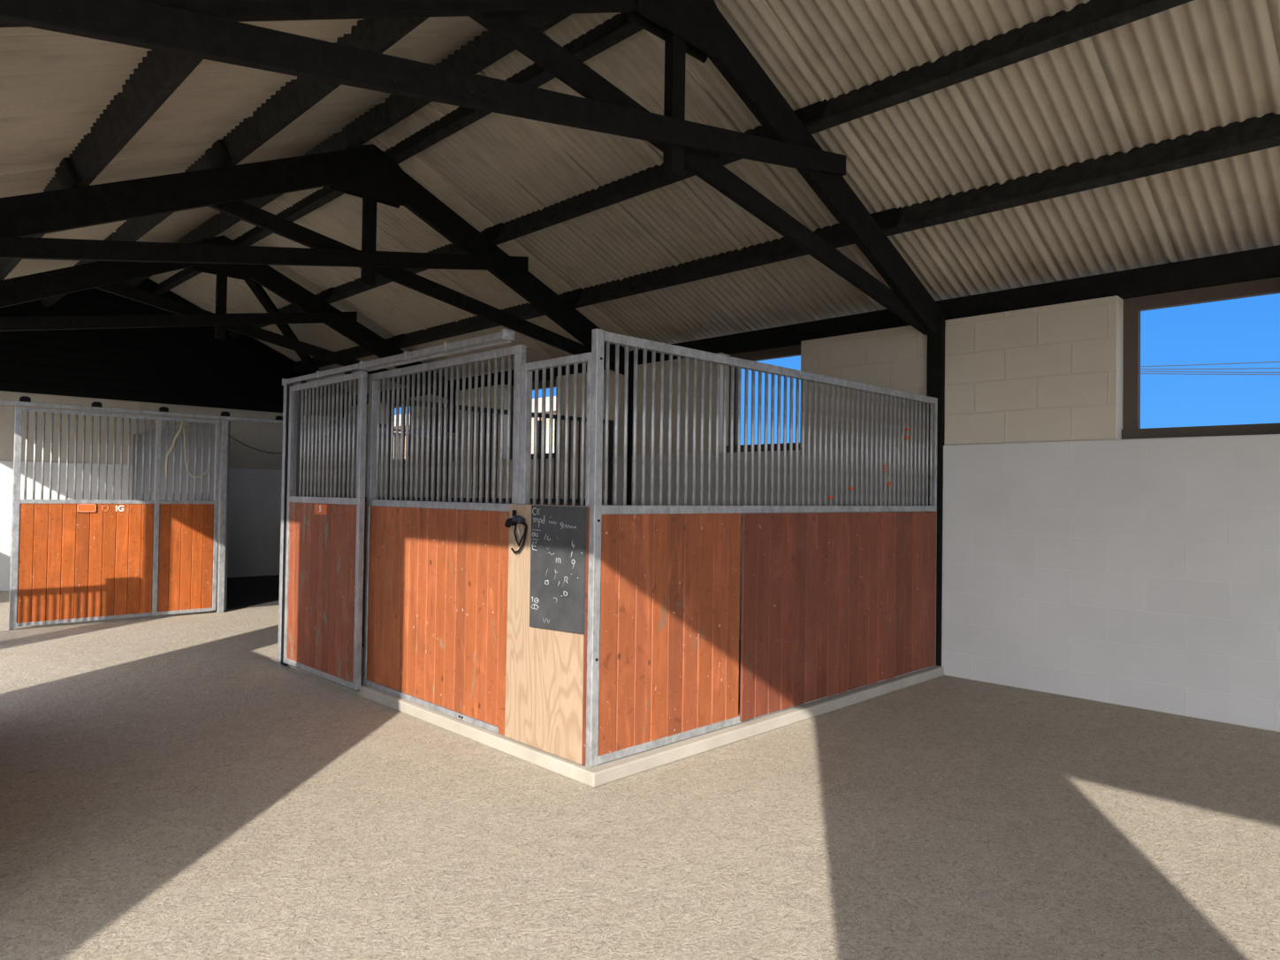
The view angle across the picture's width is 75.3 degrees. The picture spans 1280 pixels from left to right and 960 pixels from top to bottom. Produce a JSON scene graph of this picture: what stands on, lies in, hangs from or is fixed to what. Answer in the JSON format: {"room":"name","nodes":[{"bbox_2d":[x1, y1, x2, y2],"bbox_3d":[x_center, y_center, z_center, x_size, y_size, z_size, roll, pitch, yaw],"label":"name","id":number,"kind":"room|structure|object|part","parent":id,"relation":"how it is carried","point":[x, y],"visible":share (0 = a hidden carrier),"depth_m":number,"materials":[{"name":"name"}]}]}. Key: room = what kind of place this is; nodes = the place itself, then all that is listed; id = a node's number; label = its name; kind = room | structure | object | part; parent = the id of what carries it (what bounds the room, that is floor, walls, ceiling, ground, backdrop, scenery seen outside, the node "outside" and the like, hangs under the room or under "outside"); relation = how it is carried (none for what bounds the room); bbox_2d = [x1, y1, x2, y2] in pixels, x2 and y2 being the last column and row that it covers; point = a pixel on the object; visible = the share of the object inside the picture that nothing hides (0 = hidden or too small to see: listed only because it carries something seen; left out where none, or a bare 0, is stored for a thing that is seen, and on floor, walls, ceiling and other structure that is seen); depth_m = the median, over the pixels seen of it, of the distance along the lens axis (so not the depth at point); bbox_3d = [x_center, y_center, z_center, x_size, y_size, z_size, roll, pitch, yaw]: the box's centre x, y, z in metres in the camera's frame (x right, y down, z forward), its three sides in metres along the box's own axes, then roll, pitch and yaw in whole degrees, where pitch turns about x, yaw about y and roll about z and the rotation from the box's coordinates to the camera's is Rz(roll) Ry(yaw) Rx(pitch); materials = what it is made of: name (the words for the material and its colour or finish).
{"room":"farm building","nodes":[
{"label":"farm building","id":0,"kind":"room"},
{"bbox_2d":[0,278,349,591],"bbox_3d":[-6.883,-0.695,11.310,6.500,4.198,0.245,2,-1,-45],"label":"wall","id":1,"kind":"structure","parent":0,"point":[183,365],"depth_m":11.23,"materials":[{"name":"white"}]},
{"bbox_2d":[0,590,1279,959],"bbox_3d":[-0.316,1.454,4.608,6.210,0.150,19.000,2,-1,-45],"label":"floor","id":2,"kind":"structure","parent":0,"point":[170,789],"depth_m":3.25,"materials":[{"name":"concrete"}]},
{"bbox_2d":[131,421,230,611],"bbox_3d":[-5.616,0.389,9.995,0.100,2.020,3.430,2,-1,-45],"label":"divider","id":3,"kind":"object","parent":2,"relation":"on","point":[206,425],"visible":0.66,"depth_m":9.62,"materials":[{"name":"grey metal"}]},
{"bbox_2d":[215,419,228,612],"bbox_3d":[-4.402,0.376,8.735,0.060,2.035,0.060,2,-1,-45],"label":"post","id":4,"kind":"object","parent":2,"relation":"on","point":[224,423],"visible":0.94,"depth_m":8.71,"materials":[{"name":"metal"}]},
{"bbox_2d":[226,574,279,609],"bbox_3d":[-4.639,1.426,11.065,2.820,0.012,3.260,2,-1,-45],"label":"rubber mat","id":5,"kind":"object","parent":2,"relation":"on","point":[262,590],"visible":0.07,"depth_m":10.41,"materials":[{"name":"grey rubber"}]},
{"bbox_2d":[277,384,294,666],"bbox_3d":[-2.602,0.333,6.100,0.040,2.079,0.118,2,-1,-45],"label":"post","id":6,"kind":"object","parent":2,"relation":"on","point":[285,407],"visible":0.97,"depth_m":6.10,"materials":[{"name":"metal"}]},
{"bbox_2d":[342,428,460,497],"bbox_3d":[-2.946,0.421,10.184,1.660,2.000,0.040,2,-1,-45],"label":"wall","id":7,"kind":"structure","parent":2,"relation":"on","point":[415,435],"depth_m":10.17,"materials":[{"name":"concrete"}]},
{"bbox_2d":[0,396,460,435],"bbox_3d":[-4.343,-0.675,8.758,5.720,0.084,0.085,2,-1,-45],"label":"track","id":8,"kind":"object","parent":7,"relation":"attached to","point":[24,400],"visible":0.75,"depth_m":8.21,"materials":[{"name":"metal"}]},
{"bbox_2d":[8,406,220,630],"bbox_3d":[-5.051,0.363,8.093,1.735,2.020,0.049,2,-1,-45],"label":"stall front","id":9,"kind":"structure","parent":8,"relation":"hanging from","point":[72,560],"depth_m":8.01,"materials":[{"name":"wood"}]},
{"bbox_3d":[-5.253,0.267,7.870,0.150,0.078,0.011,2,-1,-45],"label":"name plate","id":10,"kind":"part","parent":9,"relation":"part of","materials":[{"name":"orange paint"}]},
{"bbox_2d":[165,419,183,476],"bbox_3d":[-4.712,-0.323,8.393,0.167,0.573,0.026,2,-1,-45],"label":"rope","id":11,"kind":"object","parent":9,"relation":"hanging from","point":[182,422],"visible":1,"depth_m":8.38,"materials":[{"name":"beige fabric"}]},
{"bbox_2d":[182,423,212,477],"bbox_3d":[-4.562,-0.310,8.541,0.289,0.565,0.012,2,-1,-45],"label":"loop","id":12,"kind":"object","parent":9,"relation":"hanging from","point":[183,423],"visible":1,"depth_m":8.46,"materials":[{"name":"beige fabric"}]},
{"bbox_2d":[228,429,335,453],"bbox_3d":[-3.929,-0.451,9.178,0.012,0.330,1.200,0,-1,44],"label":"cable","id":13,"kind":"object","parent":8,"relation":"hanging from","point":[334,430],"visible":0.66,"depth_m":8.96,"materials":[{"name":"grey plastic"}]},
{"bbox_2d":[446,388,460,497],"bbox_3d":[-2.480,0.132,11.012,0.135,2.660,0.112,2,-1,-45],"label":"column","id":14,"kind":"structure","parent":2,"relation":"on","point":[454,391],"depth_m":10.97,"materials":[{"name":"grey metal"}]},
{"bbox_2d":[0,235,460,398],"bbox_3d":[-4.538,-1.891,8.981,6.000,1.505,0.280,2,-1,-45],"label":"roof truss","id":15,"kind":"object","parent":14,"relation":"on","point":[106,276],"visible":0.73,"depth_m":8.84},
{"bbox_3d":[-4.537,-1.964,8.982,0.096,0.860,0.060,2,-1,-45],"label":"king post","id":16,"kind":"part","parent":15,"relation":"part of","materials":[{"name":"black wood"}]},
{"bbox_2d":[244,278,332,392],"bbox_3d":[-4.617,-1.869,11.014,0.090,1.087,3.725,1,-1,-5],"label":"brace","id":17,"kind":"object","parent":15,"relation":"attached to","point":[256,288],"visible":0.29,"depth_m":10.25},
{"bbox_2d":[298,389,613,647],"bbox_3d":[-1.512,0.364,7.536,3.390,2.060,0.040,2,-1,-45],"label":"wall","id":18,"kind":"structure","parent":2,"relation":"on","point":[579,419],"depth_m":7.49,"materials":[{"name":"grey paint"}]},
{"bbox_2d":[271,657,943,787],"bbox_3d":[-0.279,1.375,6.201,3.466,0.066,3.708,2,-1,-45],"label":"kerb","id":19,"kind":"object","parent":2,"relation":"on","point":[599,774],"visible":0.71,"depth_m":4.38,"materials":[{"name":"beige concrete"}]},
{"bbox_2d":[362,344,525,735],"bbox_3d":[-1.178,0.309,4.757,0.048,1.984,1.620,2,-1,-45],"label":"door","id":20,"kind":"structure","parent":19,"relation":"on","point":[437,572],"depth_m":4.69,"materials":[{"name":"wood"}]},
{"bbox_2d":[281,328,514,385],"bbox_3d":[-1.642,-0.722,5.167,0.068,0.065,2.810,2,-1,-45],"label":"door track","id":21,"kind":"object","parent":20,"relation":"attached to","point":[506,336],"visible":0.94,"depth_m":4.81,"materials":[{"name":"metal"}]},
{"bbox_2d":[283,371,367,690],"bbox_3d":[-2.164,0.319,5.648,0.044,2.013,1.137,2,-1,-45],"label":"panel","id":22,"kind":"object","parent":21,"relation":"hanging from","point":[324,550],"depth_m":5.58,"materials":[{"name":"wood"}]},
{"bbox_3d":[-2.480,-0.265,5.989,0.020,0.765,0.050,2,-1,-45],"label":"latch plate","id":23,"kind":"part","parent":22,"relation":"part of","materials":[{"name":"grey metal"}]},
{"bbox_3d":[-2.168,0.200,5.635,0.008,0.070,0.180,2,-1,-45],"label":"number plate","id":24,"kind":"part","parent":22,"relation":"part of","materials":[{"name":"orange paint"}]},
{"bbox_2d":[504,351,591,765],"bbox_3d":[-0.437,0.355,4.001,0.056,1.882,0.602,2,-1,-45],"label":"grille panel","id":25,"kind":"object","parent":19,"relation":"on","point":[545,674],"visible":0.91,"depth_m":3.99,"materials":[{"name":"wood"}]},
{"bbox_2d":[504,510,527,553],"bbox_3d":[-0.618,0.258,4.112,0.048,0.215,0.170,2,-1,-45],"label":"halter","id":26,"kind":"object","parent":25,"relation":"hanging from","point":[514,519],"visible":1,"depth_m":4.09},
{"bbox_3d":[-0.630,0.166,4.157,0.008,0.030,0.025,2,-1,-45],"label":"hook plate","id":27,"kind":"part","parent":26,"relation":"part of","materials":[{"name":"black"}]},
{"bbox_3d":[-0.413,0.355,3.989,0.040,1.882,0.538,2,-1,-45],"label":"frame","id":28,"kind":"part","parent":25,"relation":"part of","materials":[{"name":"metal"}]},
{"bbox_2d":[529,505,586,633],"bbox_3d":[-0.392,0.418,3.904,0.014,0.590,0.398,2,-1,-45],"label":"blackboard","id":29,"kind":"object","parent":25,"relation":"attached to","point":[558,535],"visible":1,"depth_m":3.89,"materials":[{"name":"stone"}]},
{"bbox_2d":[585,328,604,767],"bbox_3d":[-0.204,0.304,3.782,0.045,1.987,0.046,2,-1,-45],"label":"post","id":30,"kind":"object","parent":19,"relation":"on","point":[598,335],"visible":1,"depth_m":3.77,"materials":[{"name":"metal"}]},
{"bbox_2d":[597,331,937,764],"bbox_3d":[1.001,0.344,4.971,3.338,1.980,0.052,2,-1,-45],"label":"panel","id":31,"kind":"object","parent":19,"relation":"on","point":[836,599],"visible":0.98,"depth_m":4.60,"materials":[{"name":"wood"}]},
{"bbox_2d":[877,423,906,511],"bbox_3d":[1.695,-0.018,5.638,0.464,0.778,0.004,2,-1,-45],"label":"twine","id":32,"kind":"object","parent":31,"relation":"attached to","point":[905,423],"visible":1,"depth_m":5.67,"materials":[{"name":"beige"}]},
{"bbox_2d":[626,362,638,505],"bbox_3d":[-0.093,0.123,8.602,0.135,2.660,0.107,2,-1,-45],"label":"column","id":33,"kind":"structure","parent":2,"relation":"on","point":[630,391],"depth_m":8.54,"materials":[{"name":"grey metal"}]},
{"bbox_2d":[0,139,639,374],"bbox_3d":[-2.146,-1.900,6.565,6.000,1.505,0.280,2,-1,-45],"label":"roof truss","id":34,"kind":"object","parent":33,"relation":"on","point":[367,172],"visible":0.92,"depth_m":6.13,"materials":[{"name":"black wood"}]},
{"bbox_3d":[-2.145,-1.973,6.567,0.096,0.860,0.060,2,-1,-45],"label":"king post","id":35,"kind":"part","parent":34,"relation":"part of","materials":[{"name":"black wood"}]},
{"bbox_2d":[926,316,950,666],"bbox_3d":[2.241,0.115,6.245,0.135,2.660,0.119,2,-1,-45],"label":"column","id":36,"kind":"structure","parent":2,"relation":"on","point":[935,360],"depth_m":6.18,"materials":[{"name":"black metal"}]},
{"bbox_2d":[0,0,944,335],"bbox_3d":[0.176,-1.909,4.220,6.000,1.505,0.280,2,-1,-45],"label":"roof truss","id":37,"kind":"object","parent":36,"relation":"on","point":[213,30],"visible":0.89,"depth_m":3.72,"materials":[{"name":"black wood"}]},
{"bbox_2d":[0,49,203,280],"bbox_3d":[-1.562,-1.925,3.203,0.130,0.179,18.740,2,-1,-45],"label":"purlin","id":38,"kind":"object","parent":37,"relation":"on","point":[159,74],"visible":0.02,"depth_m":4.27,"materials":[{"name":"black wood"}]},
{"bbox_2d":[40,16,429,307],"bbox_3d":[-0.939,-2.289,3.822,0.130,0.179,18.740,2,-1,-45],"label":"purlin","id":39,"kind":"object","parent":37,"relation":"on","point":[298,95],"visible":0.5,"depth_m":5.05,"materials":[{"name":"black wood"}]},
{"bbox_2d":[122,13,572,287],"bbox_3d":[-0.297,-2.664,4.459,0.121,0.175,18.740,2,-1,-45],"label":"purlin","id":40,"kind":"object","parent":37,"relation":"on","point":[487,49],"visible":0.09,"depth_m":5.96,"materials":[{"name":"black wood"}]},
{"bbox_2d":[153,12,643,295],"bbox_3d":[-0.015,-2.644,4.737,0.130,0.179,18.740,2,-1,-45],"label":"purlin","id":41,"kind":"object","parent":37,"relation":"on","point":[613,31],"visible":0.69,"depth_m":6.10,"materials":[{"name":"black wood"}]},
{"bbox_3d":[0.177,-1.982,4.222,0.096,0.860,0.060,2,-1,-45],"label":"king post","id":42,"kind":"part","parent":37,"relation":"part of","materials":[{"name":"black wood"}]},
{"bbox_2d":[228,0,1193,337],"bbox_3d":[0.675,-2.188,5.419,0.130,0.179,18.740,2,-1,-45],"label":"purlin","id":43,"kind":"object","parent":37,"relation":"on","point":[1090,19],"visible":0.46,"depth_m":4.55,"materials":[{"name":"black wood"}]},
{"bbox_2d":[292,112,1279,373],"bbox_3d":[1.326,-1.758,6.062,0.130,0.179,18.740,2,-1,-45],"label":"purlin","id":44,"kind":"object","parent":37,"relation":"on","point":[1253,134],"visible":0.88,"depth_m":5.21,"materials":[{"name":"black wood"}]},
{"bbox_2d":[0,0,1279,395],"bbox_3d":[-0.222,-2.096,4.628,6.653,1.508,19.280,2,-1,-45],"label":"ceiling","id":45,"kind":"structure","parent":0,"point":[1189,68],"depth_m":5.22,"materials":[{"name":"beige metal"}]},
{"bbox_2d":[341,295,1279,732],"bbox_3d":[1.902,0.127,6.668,0.222,2.640,18.800,2,-1,-45],"label":"wall","id":46,"kind":"structure","parent":0,"point":[1136,573],"depth_m":5.59,"materials":[{"name":"white paint"}]},
{"bbox_2d":[510,379,556,459],"bbox_3d":[-1.212,-0.711,9.955,0.130,0.936,1.050,2,-1,-45],"label":"window","id":47,"kind":"structure","parent":46,"relation":"in","point":[554,380],"depth_m":10.23,"materials":[{"name":"brown"}]},
{"bbox_3d":[-1.219,-0.278,9.947,0.130,0.071,1.050,2,-1,-45],"label":"sill","id":48,"kind":"part","parent":47,"relation":"part of","materials":[{"name":"brown"}]},
{"bbox_2d":[726,344,800,452],"bbox_3d":[1.180,-0.720,7.539,0.130,0.936,0.894,2,-1,-45],"label":"window","id":49,"kind":"structure","parent":46,"relation":"in","point":[789,351],"depth_m":7.62,"materials":[{"name":"brown"}]},
{"bbox_3d":[1.174,-0.287,7.532,0.130,0.071,0.894,2,-1,-45],"label":"sill","id":50,"kind":"part","parent":49,"relation":"part of","materials":[{"name":"brown"}]},
{"bbox_2d":[351,244,1279,405],"bbox_3d":[1.983,-1.283,6.711,0.080,0.180,18.740,2,-1,-45],"label":"beam","id":51,"kind":"structure","parent":46,"relation":"on","point":[1263,262],"depth_m":5.86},
{"bbox_2d":[1121,276,1279,439],"bbox_3d":[3.523,-0.728,5.173,0.130,0.936,0.890,2,-1,-45],"label":"window","id":52,"kind":"structure","parent":46,"relation":"in","point":[1132,307],"depth_m":5.30,"materials":[{"name":"brown"}]},
{"bbox_3d":[3.517,-0.296,5.165,0.130,0.071,0.890,2,-1,-45],"label":"sill","id":53,"kind":"part","parent":52,"relation":"part of","materials":[{"name":"brown"}]},
{"label":"outside","id":54,"kind":"structure","parent":0,"visible":0},
{"bbox_2d":[1140,361,1279,366],"bbox_3d":[15.348,-2.986,20.136,0.020,0.700,13.001,2,-1,-45],"label":"overhead wire","id":55,"kind":"object","parent":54,"point":[1260,361],"visible":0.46,"depth_m":21.01,"materials":[{"name":"black"}]},
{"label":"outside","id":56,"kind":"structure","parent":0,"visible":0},
{"bbox_2d":[1140,367,1279,369],"bbox_3d":[15.346,-2.831,20.133,0.020,1.082,13.002,2,-1,-45],"label":"overhead wire","id":57,"kind":"object","parent":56,"point":[1250,368],"visible":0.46,"depth_m":21.05,"materials":[{"name":"black"}]},
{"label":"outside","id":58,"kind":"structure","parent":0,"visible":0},
{"bbox_2d":[1140,370,1279,373],"bbox_3d":[15.345,-2.734,20.131,0.020,1.294,13.002,2,-1,-45],"label":"overhead wire","id":59,"kind":"object","parent":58,"point":[1140,370],"visible":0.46,"depth_m":21.03,"materials":[{"name":"black"}]},
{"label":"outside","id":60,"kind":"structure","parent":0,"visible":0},
{"bbox_2d":[1140,373,1279,374],"bbox_3d":[15.344,-2.683,20.130,0.020,1.252,13.002,2,-1,-45],"label":"overhead wire","id":61,"kind":"object","parent":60,"point":[1140,373],"visible":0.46,"depth_m":20.96,"materials":[{"name":"black"}]},
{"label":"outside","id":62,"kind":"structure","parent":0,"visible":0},
{"bbox_3d":[-10.575,1.441,10.633,120.000,0.196,150.000,2,-1,-45],"label":"ground","id":63,"kind":"structure","parent":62,"visible":0},
{"bbox_2d":[393,396,556,457],"bbox_3d":[-4.804,-0.423,27.613,4.400,4.300,14.200,2,-1,-45],"label":"building","id":64,"kind":"structure","parent":63,"relation":"on","point":[547,399],"depth_m":22.93,"materials":[{"name":"beige"}]},
{"bbox_3d":[-2.804,-0.582,22.733,0.030,2.100,0.250,2,-1,-45],"label":"door","id":65,"kind":"part","parent":64,"relation":"part of","materials":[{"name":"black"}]}
]}

